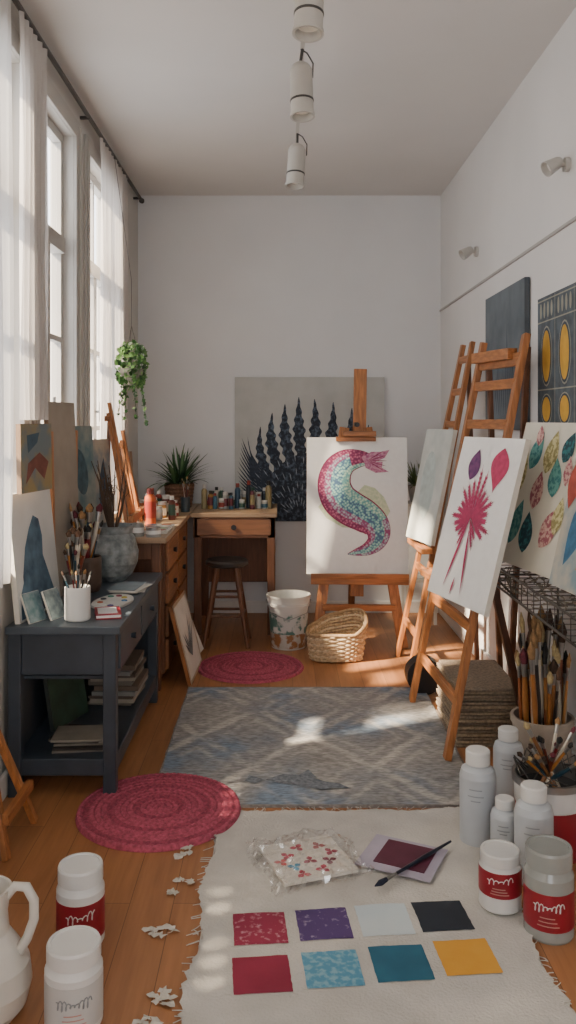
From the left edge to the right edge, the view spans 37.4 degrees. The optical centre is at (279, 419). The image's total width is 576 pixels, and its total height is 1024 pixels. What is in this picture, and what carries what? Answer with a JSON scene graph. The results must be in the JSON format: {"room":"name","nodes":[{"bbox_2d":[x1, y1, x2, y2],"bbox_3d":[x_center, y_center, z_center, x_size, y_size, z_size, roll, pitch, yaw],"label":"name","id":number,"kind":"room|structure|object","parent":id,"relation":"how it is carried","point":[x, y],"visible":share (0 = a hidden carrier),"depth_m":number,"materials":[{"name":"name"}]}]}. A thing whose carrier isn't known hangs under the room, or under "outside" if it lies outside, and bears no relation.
{"room":"art studio","nodes":[
{"label":"art studio","id":0,"kind":"room"},
{"bbox_2d":[16,424,51,493],"bbox_3d":[-0.982,0.150,3.402,0.026,0.270,0.270,0,0,10],"label":"abstract painting","id":1,"kind":"object","parent":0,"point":[33,441],"visible":1,"depth_m":3.37},
{"bbox_2d":[0,0,137,775],"bbox_3d":[-1.130,-0.120,2.550,0.120,3.140,7.700,0,0,0],"label":"wall","id":2,"kind":"structure","parent":0,"point":[6,602],"depth_m":4.40,"materials":[{"name":"white paint"}]},
{"bbox_2d":[0,768,7,801],"bbox_3d":[-1.061,1.405,2.550,0.018,0.090,7.700,0,0,0],"label":"baseboard","id":3,"kind":"structure","parent":2,"relation":"attached to","point":[4,777],"depth_m":3.25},
{"bbox_2d":[11,22,31,423],"bbox_3d":[-1.080,-0.470,3.000,0.080,2.180,1.200,0,0,0],"label":"trim","id":4,"kind":"structure","parent":2,"relation":"attached to","point":[15,36],"depth_m":3.39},
{"bbox_2d":[41,115,64,423],"bbox_3d":[-1.121,-0.440,4.070,0.097,2.060,0.660,0,0,0],"label":"window","id":5,"kind":"structure","parent":2,"relation":"in","point":[56,240],"depth_m":4.35,"materials":[{"name":"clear glass"}]},
{"bbox_2d":[32,76,81,425],"bbox_3d":[-1.080,-0.470,4.070,0.080,2.180,0.860,0,0,0],"label":"trim","id":6,"kind":"structure","parent":2,"relation":"attached to","point":[54,98],"depth_m":4.40,"materials":[{"name":"white wood"}]},
{"bbox_2d":[12,0,143,203],"bbox_3d":[-1.038,-1.625,2.565,0.064,0.039,7.530,0,0,0],"label":"curtain rod","id":7,"kind":"object","parent":2,"relation":"attached to","point":[17,3],"visible":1,"depth_m":4.19,"materials":[{"name":"metal"}]},
{"bbox_2d":[0,0,13,587],"bbox_3d":[-1.025,-0.500,1.070,0.044,2.220,4.356,0,0,0],"label":"linen curtain","id":8,"kind":"object","parent":7,"relation":"hanging from","point":[6,141],"visible":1,"depth_m":3.16,"materials":[{"name":"white fabric"}]},
{"bbox_2d":[19,10,48,419],"bbox_3d":[-1.025,-0.805,3.541,0.043,1.610,0.401,0,0,0],"label":"sheer curtain","id":9,"kind":"object","parent":7,"relation":"hanging from","point":[33,171],"visible":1,"depth_m":3.49,"materials":[{"name":"white fabric"}]},
{"bbox_2d":[100,137,128,447],"bbox_3d":[-1.025,-0.720,5.281,0.044,1.780,0.881,0,0,0],"label":"sheer curtain","id":10,"kind":"object","parent":7,"relation":"hanging from","point":[114,255],"visible":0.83,"depth_m":5.17,"materials":[{"name":"white fabric"}]},
{"bbox_2d":[114,155,149,425],"bbox_3d":[-0.900,-0.786,5.147,0.213,1.648,0.261,0,0,0],"label":"ivy plant","id":11,"kind":"object","parent":7,"relation":"hanging from","point":[133,376],"visible":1,"depth_m":5.10,"materials":[{"name":"green plant"}]},
{"bbox_2d":[90,172,100,439],"bbox_3d":[-1.121,-0.440,5.110,0.097,2.060,0.780,0,0,0],"label":"window","id":12,"kind":"structure","parent":2,"relation":"in","point":[95,187],"depth_m":5.10,"materials":[{"name":"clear glass"}]},
{"bbox_2d":[84,134,120,517],"bbox_3d":[-1.080,-0.470,5.110,0.080,2.180,0.980,0,0,0],"label":"trim","id":13,"kind":"structure","parent":2,"relation":"attached to","point":[91,152],"depth_m":4.64,"materials":[{"name":"white paint"}]},
{"bbox_2d":[0,613,575,1023],"bbox_3d":[0.070,1.500,2.550,2.520,0.100,7.940,0,0,0],"label":"floor","id":14,"kind":"structure","parent":0,"point":[136,963],"depth_m":2.82,"materials":[{"name":"brown wood"}]},
{"bbox_2d":[0,730,37,861],"bbox_3d":[-0.960,1.215,2.935,0.170,0.483,0.303,0,0,0],"label":"easel","id":15,"kind":"object","parent":14,"relation":"on","point":[23,790],"visible":1,"depth_m":2.97,"materials":[{"name":"brown wood"}]},
{"bbox_2d":[0,875,38,1023],"bbox_3d":[-0.717,1.287,2.070,0.218,0.326,0.218,0,0,45],"label":"ceramic pitcher","id":16,"kind":"object","parent":14,"relation":"on","point":[15,959],"visible":1,"depth_m":2.05,"materials":[{"name":"white ceramic"}]},
{"bbox_2d":[44,925,102,1023],"bbox_3d":[-0.497,1.353,2.049,0.139,0.195,0.141,0,0,0],"label":"paint jar","id":17,"kind":"object","parent":14,"relation":"on","point":[73,970],"visible":1,"depth_m":2.00,"materials":[{"name":"white plastic"}]},
{"bbox_2d":[56,852,104,942],"bbox_3d":[-0.556,1.343,2.369,0.133,0.215,0.135,0,0,0],"label":"paint jar","id":18,"kind":"object","parent":14,"relation":"on","point":[80,889],"visible":0.86,"depth_m":2.32,"materials":[{"name":"plastic"}]},
{"bbox_2d":[5,572,161,797],"bbox_3d":[-0.827,1.120,3.825,0.446,0.660,1.170,0,0,0],"label":"console table","id":19,"kind":"object","parent":14,"relation":"on","point":[59,648],"visible":0.77,"depth_m":3.27,"materials":[{"name":"grey wood"}]},
{"bbox_2d":[20,590,46,623],"bbox_3d":[-0.969,0.735,3.341,0.053,0.114,0.100,0,0,24],"label":"painting","id":20,"kind":"object","parent":19,"relation":"on","point":[32,604],"depth_m":3.33},
{"bbox_2d":[11,489,60,623],"bbox_3d":[-1.011,0.540,3.485,0.076,0.500,0.400,0,0,8],"label":"painting","id":21,"kind":"object","parent":19,"relation":"on","point":[34,566],"visible":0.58,"depth_m":3.46},
{"bbox_2d":[41,587,64,620],"bbox_3d":[-0.904,0.735,3.399,0.053,0.114,0.100,0,0,20],"label":"painting","id":22,"kind":"object","parent":19,"relation":"on","point":[52,600],"depth_m":3.39},
{"bbox_2d":[44,402,80,595],"bbox_3d":[-0.994,0.354,3.903,0.060,0.870,0.340,0,0,6],"label":"canvas","id":23,"kind":"object","parent":19,"relation":"on","point":[61,415],"visible":0.42,"depth_m":3.88},
{"bbox_2d":[50,430,77,545],"bbox_3d":[-0.993,0.418,3.898,0.035,0.738,0.425,0,0,0],"label":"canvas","id":24,"kind":"object","parent":19,"relation":"on","point":[52,491],"visible":0.2,"depth_m":3.70},
{"bbox_2d":[43,679,88,730],"bbox_3d":[-0.930,1.177,3.691,0.065,0.260,0.260,0,0,20],"label":"board","id":25,"kind":"object","parent":19,"relation":"on","point":[66,699],"visible":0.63,"depth_m":3.65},
{"bbox_2d":[48,724,102,753],"bbox_3d":[-0.805,1.277,3.424,0.230,0.054,0.218,0,0,0],"label":"paper stack","id":26,"kind":"object","parent":19,"relation":"in","point":[68,738],"visible":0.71,"depth_m":3.36,"materials":[{"name":"beige paper"}]},
{"bbox_2d":[61,564,91,621],"bbox_3d":[-0.794,0.676,3.362,0.114,0.225,0.104,0,0,-42],"label":"cup","id":27,"kind":"object","parent":19,"relation":"on","point":[78,595],"visible":1,"depth_m":3.32,"materials":[{"name":"white ceramic"}]},
{"bbox_2d":[63,527,88,603],"bbox_3d":[-0.885,0.623,3.656,0.104,0.332,0.105,0,0,-40],"label":"paintbrushes","id":28,"kind":"object","parent":27,"relation":"in","point":[74,536],"visible":0.68,"depth_m":3.63},
{"bbox_2d":[69,502,102,592],"bbox_3d":[-0.892,0.584,3.932,0.158,0.409,0.152,0,0,0],"label":"pot","id":29,"kind":"object","parent":19,"relation":"on","point":[92,562],"visible":0.79,"depth_m":3.90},
{"bbox_2d":[75,426,96,536],"bbox_3d":[-0.991,0.410,4.276,0.074,0.760,0.300,0,0,10],"label":"abstract painting","id":30,"kind":"object","parent":19,"relation":"on","point":[86,484],"visible":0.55,"depth_m":4.32},
{"bbox_2d":[94,606,121,619],"bbox_3d":[-0.695,0.776,3.430,0.100,0.024,0.140,0,0,-14],"label":"red sketchbook","id":31,"kind":"object","parent":19,"relation":"on","point":[109,612],"visible":1,"depth_m":3.38,"materials":[{"name":"red paper"}]},
{"bbox_2d":[91,594,133,608],"bbox_3d":[-0.720,0.780,3.660,0.164,0.016,0.298,0,0,0],"label":"palette","id":32,"kind":"object","parent":19,"relation":"on","point":[121,600],"visible":0.93,"depth_m":3.65},
{"bbox_2d":[91,459,138,581],"bbox_3d":[-0.825,0.492,4.200,0.251,0.593,0.251,0,0,0],"label":"ceramic vase","id":33,"kind":"object","parent":19,"relation":"on","point":[117,546],"visible":0.95,"depth_m":4.12,"materials":[{"name":"grey ceramic"}]},
{"bbox_2d":[88,649,148,705],"bbox_3d":[-0.762,1.213,4.017,0.240,0.182,0.323,0,0,0],"label":"book stack","id":34,"kind":"object","parent":19,"relation":"in","point":[132,677],"visible":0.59,"depth_m":3.88,"materials":[{"name":"beige paper"}]},
{"bbox_2d":[107,581,151,593],"bbox_3d":[-0.695,0.780,3.958,0.168,0.014,0.256,0,0,6],"label":"papers","id":35,"kind":"object","parent":19,"relation":"on","point":[120,587],"visible":1,"depth_m":3.92,"materials":[{"name":"white paper"}]},
{"bbox_2d":[114,504,198,690],"bbox_3d":[-0.821,1.038,5.430,0.438,0.825,1.860,0,0,0],"label":"base cabinet","id":36,"kind":"object","parent":14,"relation":"on","point":[166,554],"visible":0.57,"depth_m":4.74,"materials":[{"name":"brown wood"}]},
{"bbox_2d":[93,439,111,522],"bbox_3d":[-0.977,0.365,4.645,0.057,0.520,0.260,0,0,10],"label":"painting","id":37,"kind":"object","parent":36,"relation":"on","point":[101,453],"visible":0.42,"depth_m":4.63},
{"bbox_2d":[104,402,140,522],"bbox_3d":[-0.897,0.263,4.800,0.184,0.724,0.269,0,0,0],"label":"easel","id":38,"kind":"object","parent":36,"relation":"on","point":[112,435],"visible":0.79,"depth_m":4.78,"materials":[{"name":"brown wood"}]},
{"bbox_2d":[116,451,133,519],"bbox_3d":[-0.984,0.415,5.423,0.050,0.420,0.280,0,0,8],"label":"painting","id":39,"kind":"object","parent":36,"relation":"on","point":[130,452],"visible":0.2,"depth_m":5.39},
{"bbox_2d":[118,430,144,521],"bbox_3d":[-0.897,0.343,5.120,0.154,0.565,0.249,0,0,0],"label":"easel","id":40,"kind":"object","parent":36,"relation":"on","point":[123,444],"visible":0.63,"depth_m":5.10,"materials":[{"name":"brown wood"}]},
{"bbox_2d":[132,522,160,536],"bbox_3d":[-0.720,0.590,4.562,0.160,0.070,0.085,0,0,0],"label":"tins","id":41,"kind":"object","parent":36,"relation":"on","point":[138,529],"visible":0.89,"depth_m":4.54},
{"bbox_2d":[145,488,155,524],"bbox_3d":[-0.770,0.514,5.050,0.069,0.220,0.068,0,0,0],"label":"squeeze bottle","id":42,"kind":"object","parent":36,"relation":"on","point":[150,498],"visible":0.9,"depth_m":5.02,"materials":[{"name":"plastic"}]},
{"bbox_2d":[134,490,178,520],"bbox_3d":[-0.796,0.540,5.543,0.286,0.169,0.587,0,0,0],"label":"paint jar collection","id":43,"kind":"object","parent":36,"relation":"on","point":[165,504],"visible":0.46,"depth_m":5.42},
{"bbox_2d":[144,524,174,533],"bbox_3d":[-0.700,0.615,4.830,0.160,0.019,0.340,0,0,0],"label":"paint tray","id":44,"kind":"object","parent":36,"relation":"on","point":[165,528],"visible":0.6,"depth_m":4.84,"materials":[{"name":"white plastic"}]},
{"bbox_2d":[148,444,217,508],"bbox_3d":[-0.709,0.392,6.080,0.590,0.466,0.601,0,0,0],"label":"dracaena","id":45,"kind":"object","parent":36,"relation":"on","point":[174,488],"visible":0.8,"depth_m":6.02,"materials":[{"name":"green plant"}]},
{"bbox_2d":[180,476,189,511],"bbox_3d":[-0.645,0.502,5.797,0.066,0.246,0.079,0,0,0],"label":"glass","id":46,"kind":"object","parent":36,"relation":"on","point":[185,501],"visible":1,"depth_m":5.77,"materials":[{"name":"grey glass"}]},
{"bbox_2d":[75,773,240,852],"bbox_3d":[-0.447,1.438,3.150,0.606,0.022,0.606,0,0,35],"label":"braided rug","id":47,"kind":"object","parent":14,"relation":"on","point":[157,812],"visible":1,"depth_m":3.10,"materials":[{"name":"red fabric"}]},
{"bbox_2d":[132,845,194,1023],"bbox_3d":[-0.324,1.444,2.458,0.139,0.009,0.873,0,0,0],"label":"paper scraps","id":48,"kind":"object","parent":14,"relation":"on","point":[164,995],"visible":1,"depth_m":2.38,"materials":[{"name":"white paper"}]},
{"bbox_2d":[168,590,201,685],"bbox_3d":[-0.536,1.233,4.862,0.129,0.432,0.460,0,0,2],"label":"framed drawing","id":49,"kind":"object","parent":14,"relation":"on","point":[179,610],"visible":1,"depth_m":4.79,"materials":[{"name":"beige paper"}]},
{"bbox_2d":[192,620,203,652],"bbox_3d":[-0.533,1.335,5.245,0.086,0.206,0.200,0,0,6],"label":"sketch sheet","id":50,"kind":"object","parent":14,"relation":"on","point":[201,648],"visible":0.18,"depth_m":5.31,"materials":[{"name":"beige paper"}]},
{"bbox_2d":[202,556,250,648],"bbox_3d":[-0.345,1.177,5.520,0.310,0.551,0.282,0,0,0],"label":"wooden stool","id":51,"kind":"object","parent":14,"relation":"on","point":[235,563],"visible":1,"depth_m":5.43,"materials":[{"name":"brown wood"}]},
{"bbox_2d":[191,504,276,634],"bbox_3d":[-0.310,1.038,6.025,0.580,0.825,0.670,0,0,0],"label":"writing desk","id":52,"kind":"object","parent":14,"relation":"on","point":[248,533],"visible":0.79,"depth_m":5.72,"materials":[{"name":"brown wood"}]},
{"bbox_2d":[201,480,271,508],"bbox_3d":[-0.306,0.526,6.077,0.496,0.196,0.260,0,0,0],"label":"bottles","id":53,"kind":"object","parent":52,"relation":"on","point":[250,499],"visible":1,"depth_m":5.99},
{"bbox_2d":[198,651,303,683],"bbox_3d":[-0.172,1.442,4.980,0.624,0.015,0.624,0,0,-23],"label":"braided rug","id":54,"kind":"object","parent":14,"relation":"on","point":[247,667],"visible":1,"depth_m":4.94,"materials":[{"name":"fabric"}]},
{"bbox_2d":[266,589,310,650],"bbox_3d":[0.055,1.282,5.443,0.290,0.335,0.298,0,0,0],"label":"paint bucket","id":55,"kind":"object","parent":14,"relation":"on","point":[288,609],"visible":1,"depth_m":5.35,"materials":[{"name":"white plastic"}]},
{"bbox_2d":[159,687,463,807],"bbox_3d":[0.140,1.443,3.880,1.272,0.014,1.412,0,0,0],"label":"area rug","id":56,"kind":"object","parent":14,"relation":"on","point":[274,747],"visible":0.97,"depth_m":3.74,"materials":[{"name":"grey fabric"}]},
{"bbox_2d":[409,333,530,760],"bbox_3d":[0.912,0.535,3.942,0.500,1.838,0.880,0,0,0],"label":"easel","id":57,"kind":"object","parent":56,"relation":"on","point":[483,360],"visible":0.7,"depth_m":3.90,"materials":[{"name":"brown wood"}]},
{"bbox_2d":[427,437,530,616],"bbox_3d":[0.812,0.415,3.526,0.203,0.682,0.510,0,0,-15],"label":"painting","id":58,"kind":"object","parent":57,"relation":"on","point":[468,560],"visible":1,"depth_m":3.47},
{"bbox_2d":[306,608,367,662],"bbox_3d":[0.346,1.307,5.174,0.388,0.280,0.272,0,0,0],"label":"wicker basket","id":59,"kind":"object","parent":14,"relation":"on","point":[337,646],"visible":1,"depth_m":5.09,"materials":[{"name":"beige wicker"}]},
{"bbox_2d":[311,369,408,648],"bbox_3d":[0.507,0.557,5.700,0.623,1.798,0.665,0,0,0],"label":"easel","id":60,"kind":"object","parent":14,"relation":"on","point":[360,432],"visible":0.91,"depth_m":5.44,"materials":[{"name":"brown wood"}]},
{"bbox_2d":[306,437,408,573],"bbox_3d":[0.501,0.553,5.524,0.655,0.879,0.148,0,0,3],"label":"painting","id":61,"kind":"object","parent":60,"relation":"attached to","point":[357,491],"visible":0.97,"depth_m":5.51},
{"bbox_2d":[172,806,575,1023],"bbox_3d":[0.230,1.440,2.469,1.005,0.014,1.454,0,0,0],"label":"cloth","id":62,"kind":"object","parent":14,"relation":"on","point":[344,949],"visible":0.87,"depth_m":2.35,"materials":[{"name":"beige fabric"}]},
{"bbox_2d":[259,834,358,886],"bbox_3d":[0.090,1.415,2.760,0.364,0.032,0.353,0,0,-20],"label":"bag","id":63,"kind":"object","parent":62,"relation":"on","point":[295,862],"visible":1,"depth_m":2.74,"materials":[{"name":"white fabric"}]},
{"bbox_2d":[354,834,447,882],"bbox_3d":[0.400,1.433,2.790,0.250,0.004,0.220,0,0,26],"label":"card","id":64,"kind":"object","parent":62,"relation":"on","point":[388,854],"visible":0.96,"depth_m":2.78,"materials":[{"name":"paper"}]},
{"bbox_2d":[375,840,451,886],"bbox_3d":[0.431,1.425,2.734,0.389,0.020,0.019,0,0,-44],"label":"paintbrush","id":65,"kind":"object","parent":64,"relation":"on","point":[381,882],"visible":1,"depth_m":2.71,"materials":[{"name":"black wood"}]},
{"bbox_2d":[459,745,495,847],"bbox_3d":[0.682,1.292,2.929,0.124,0.315,0.124,0,0,0],"label":"paint bottle","id":66,"kind":"object","parent":62,"relation":"on","point":[477,777],"visible":0.94,"depth_m":2.88,"materials":[{"name":"white plastic"}]},
{"bbox_2d":[478,839,521,914],"bbox_3d":[0.655,1.357,2.529,0.125,0.165,0.127,0,0,0],"label":"paint jar","id":67,"kind":"object","parent":62,"relation":"on","point":[499,865],"visible":1,"depth_m":2.48,"materials":[{"name":"plastic"}]},
{"bbox_2d":[401,460,436,624],"bbox_3d":[0.988,0.860,6.101,0.405,1.180,0.424,0,0,0],"label":"potted fern","id":68,"kind":"object","parent":14,"relation":"on","point":[420,579],"visible":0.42,"depth_m":6.08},
{"bbox_2d":[404,655,437,694],"bbox_3d":[0.765,1.355,4.530,0.190,0.189,0.100,0,0,0],"label":"reel","id":69,"kind":"object","parent":14,"relation":"on","point":[427,684],"visible":0.48,"depth_m":4.48,"materials":[{"name":"black plastic"}]},
{"bbox_2d":[395,341,479,659],"bbox_3d":[0.940,0.500,5.001,0.464,1.907,0.488,0,0,0],"label":"easel","id":70,"kind":"object","parent":14,"relation":"on","point":[422,548],"visible":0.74,"depth_m":4.96,"materials":[{"name":"brown wood"}]},
{"bbox_2d":[406,429,457,545],"bbox_3d":[0.877,0.380,4.947,0.159,0.650,0.400,0,0,-12],"label":"canvas","id":71,"kind":"object","parent":70,"relation":"on","point":[439,444],"visible":1,"depth_m":4.90},
{"bbox_2d":[436,660,516,746],"bbox_3d":[0.918,1.318,3.990,0.297,0.261,0.475,0,0,0],"label":"mats","id":72,"kind":"object","parent":14,"relation":"on","point":[489,698],"visible":0.62,"depth_m":3.77,"materials":[{"name":"brown fabric"}]},
{"bbox_2d":[490,794,513,843],"bbox_3d":[0.740,1.347,2.799,0.092,0.205,0.092,0,0,0],"label":"paint bottle","id":73,"kind":"object","parent":14,"relation":"on","point":[502,813],"visible":0.66,"depth_m":2.77,"materials":[{"name":"white plastic"}]},
{"bbox_2d":[493,725,523,805],"bbox_3d":[0.870,1.312,3.239,0.112,0.275,0.112,0,0,0],"label":"paint bottle","id":74,"kind":"object","parent":14,"relation":"on","point":[507,745],"visible":0.77,"depth_m":3.20,"materials":[{"name":"white plastic"}]},
{"bbox_2d":[514,780,553,884],"bbox_3d":[0.800,1.299,2.679,0.120,0.300,0.120,0,0,0],"label":"paint bottle","id":75,"kind":"object","parent":14,"relation":"on","point":[533,815],"visible":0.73,"depth_m":2.64,"materials":[{"name":"white plastic"}]},
{"bbox_2d":[493,562,575,706],"bbox_3d":[1.047,1.024,3.095,0.322,0.858,1.299,0,0,0],"label":"shelf","id":76,"kind":"object","parent":14,"relation":"on","point":[497,603],"visible":0.52,"depth_m":3.38,"materials":[{"name":"black metal"}]},
{"bbox_2d":[498,566,575,609],"bbox_3d":[1.025,0.641,3.376,0.256,0.072,0.748,0,0,0],"label":"bundle","id":77,"kind":"object","parent":76,"relation":"on","point":[508,576],"visible":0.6,"depth_m":3.25,"materials":[{"name":"black metal"}]},
{"bbox_2d":[503,423,575,578],"bbox_3d":[1.047,0.305,3.414,0.167,0.588,0.500,0,0,-10],"label":"painting","id":78,"kind":"object","parent":76,"relation":"on","point":[534,532],"visible":0.86,"depth_m":3.38},
{"bbox_2d":[549,461,575,594],"bbox_3d":[1.073,0.323,2.873,0.148,0.551,0.471,0,0,-6],"label":"painting","id":79,"kind":"object","parent":76,"relation":"on","point":[563,572],"visible":1,"depth_m":3.02},
{"bbox_2d":[510,605,574,763],"bbox_3d":[1.055,1.102,3.416,0.250,0.697,0.255,0,0,-12],"label":"pot","id":80,"kind":"object","parent":14,"relation":"on","point":[542,683],"visible":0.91,"depth_m":3.36,"materials":[{"name":"beige ceramic"}]},
{"bbox_2d":[512,717,575,863],"bbox_3d":[0.905,1.234,2.860,0.244,0.432,0.244,0,0,0],"label":"tub","id":81,"kind":"object","parent":14,"relation":"on","point":[559,777],"visible":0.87,"depth_m":2.83,"materials":[{"name":"plastic"}]},
{"bbox_2d":[523,834,574,945],"bbox_3d":[0.762,1.327,2.409,0.139,0.245,0.141,0,0,0],"label":"paint jar","id":82,"kind":"object","parent":14,"relation":"on","point":[548,880],"visible":1,"depth_m":2.35,"materials":[{"name":"white plastic"}]},
{"bbox_2d":[138,196,440,612],"bbox_3d":[0.070,-0.120,6.460,2.520,3.140,0.120,0,0,0],"label":"wall","id":83,"kind":"structure","parent":0,"point":[230,287],"depth_m":6.40,"materials":[{"name":"white paint"}]},
{"bbox_2d":[235,377,383,520],"bbox_3d":[0.222,0.220,6.373,1.120,1.080,0.044,0,0,0],"label":"painting","id":84,"kind":"object","parent":83,"relation":"attached to","point":[275,417],"visible":0.56,"depth_m":6.37},
{"bbox_2d":[188,601,437,612],"bbox_3d":[0.070,1.405,6.391,2.240,0.090,0.018,0,0,0],"label":"baseboard","id":85,"kind":"structure","parent":83,"relation":"attached to","point":[252,606],"depth_m":6.38,"materials":[{"name":"white wood"}]},
{"bbox_2d":[19,0,575,195],"bbox_3d":[0.070,-1.740,2.550,2.520,0.100,7.940,0,0,0],"label":"ceiling","id":86,"kind":"structure","parent":0,"point":[189,97],"depth_m":4.23,"materials":[{"name":"white paint"}]},
{"bbox_2d":[285,0,323,189],"bbox_3d":[0.086,-1.424,3.300,0.120,0.532,2.400,0,0,0],"label":"track light","id":87,"kind":"object","parent":86,"relation":"attached to","point":[308,14],"depth_m":3.24,"materials":[{"name":"white metal"}]},
{"bbox_2d":[441,7,575,752],"bbox_3d":[1.270,-0.120,2.550,0.120,3.140,7.700,0,0,0],"label":"wall","id":88,"kind":"structure","parent":0,"point":[500,202],"depth_m":4.35,"materials":[{"name":"white paint"}]},
{"bbox_2d":[459,246,478,259],"bbox_3d":[1.152,-1.020,5.194,0.116,0.085,0.071,0,0,0],"label":"wall spotlight","id":89,"kind":"object","parent":88,"relation":"attached to","point":[464,253],"visible":1,"depth_m":5.18,"materials":[{"name":"white metal"}]},
{"bbox_2d":[438,607,575,763],"bbox_3d":[1.201,1.405,2.550,0.018,0.090,7.700,0,0,0],"label":"baseboard","id":90,"kind":"structure","parent":88,"relation":"attached to","point":[460,631],"depth_m":5.58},
{"bbox_2d":[485,277,529,429],"bbox_3d":[1.192,-0.320,4.490,0.027,0.740,0.780,0,0,0],"label":"painting","id":91,"kind":"object","parent":88,"relation":"attached to","point":[507,312],"visible":0.5,"depth_m":4.43},
{"bbox_2d":[439,216,575,311],"bbox_3d":[1.205,-0.822,2.550,0.010,0.016,7.700,0,0,0],"label":"rail","id":92,"kind":"object","parent":88,"relation":"attached to","point":[573,219],"visible":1,"depth_m":4.29,"materials":[{"name":"white metal"}]},
{"bbox_2d":[541,157,570,176],"bbox_3d":[1.152,-1.060,3.554,0.116,0.085,0.071,0,0,0],"label":"wall spotlight","id":93,"kind":"object","parent":88,"relation":"attached to","point":[549,167],"visible":1,"depth_m":3.54,"materials":[{"name":"white metal"}]},
{"bbox_2d":[538,282,575,422],"bbox_3d":[1.191,-0.263,3.400,0.028,0.575,0.980,0,0,0],"label":"painting","id":94,"kind":"object","parent":88,"relation":"attached to","point":[556,310],"visible":0.98,"depth_m":3.63}
]}

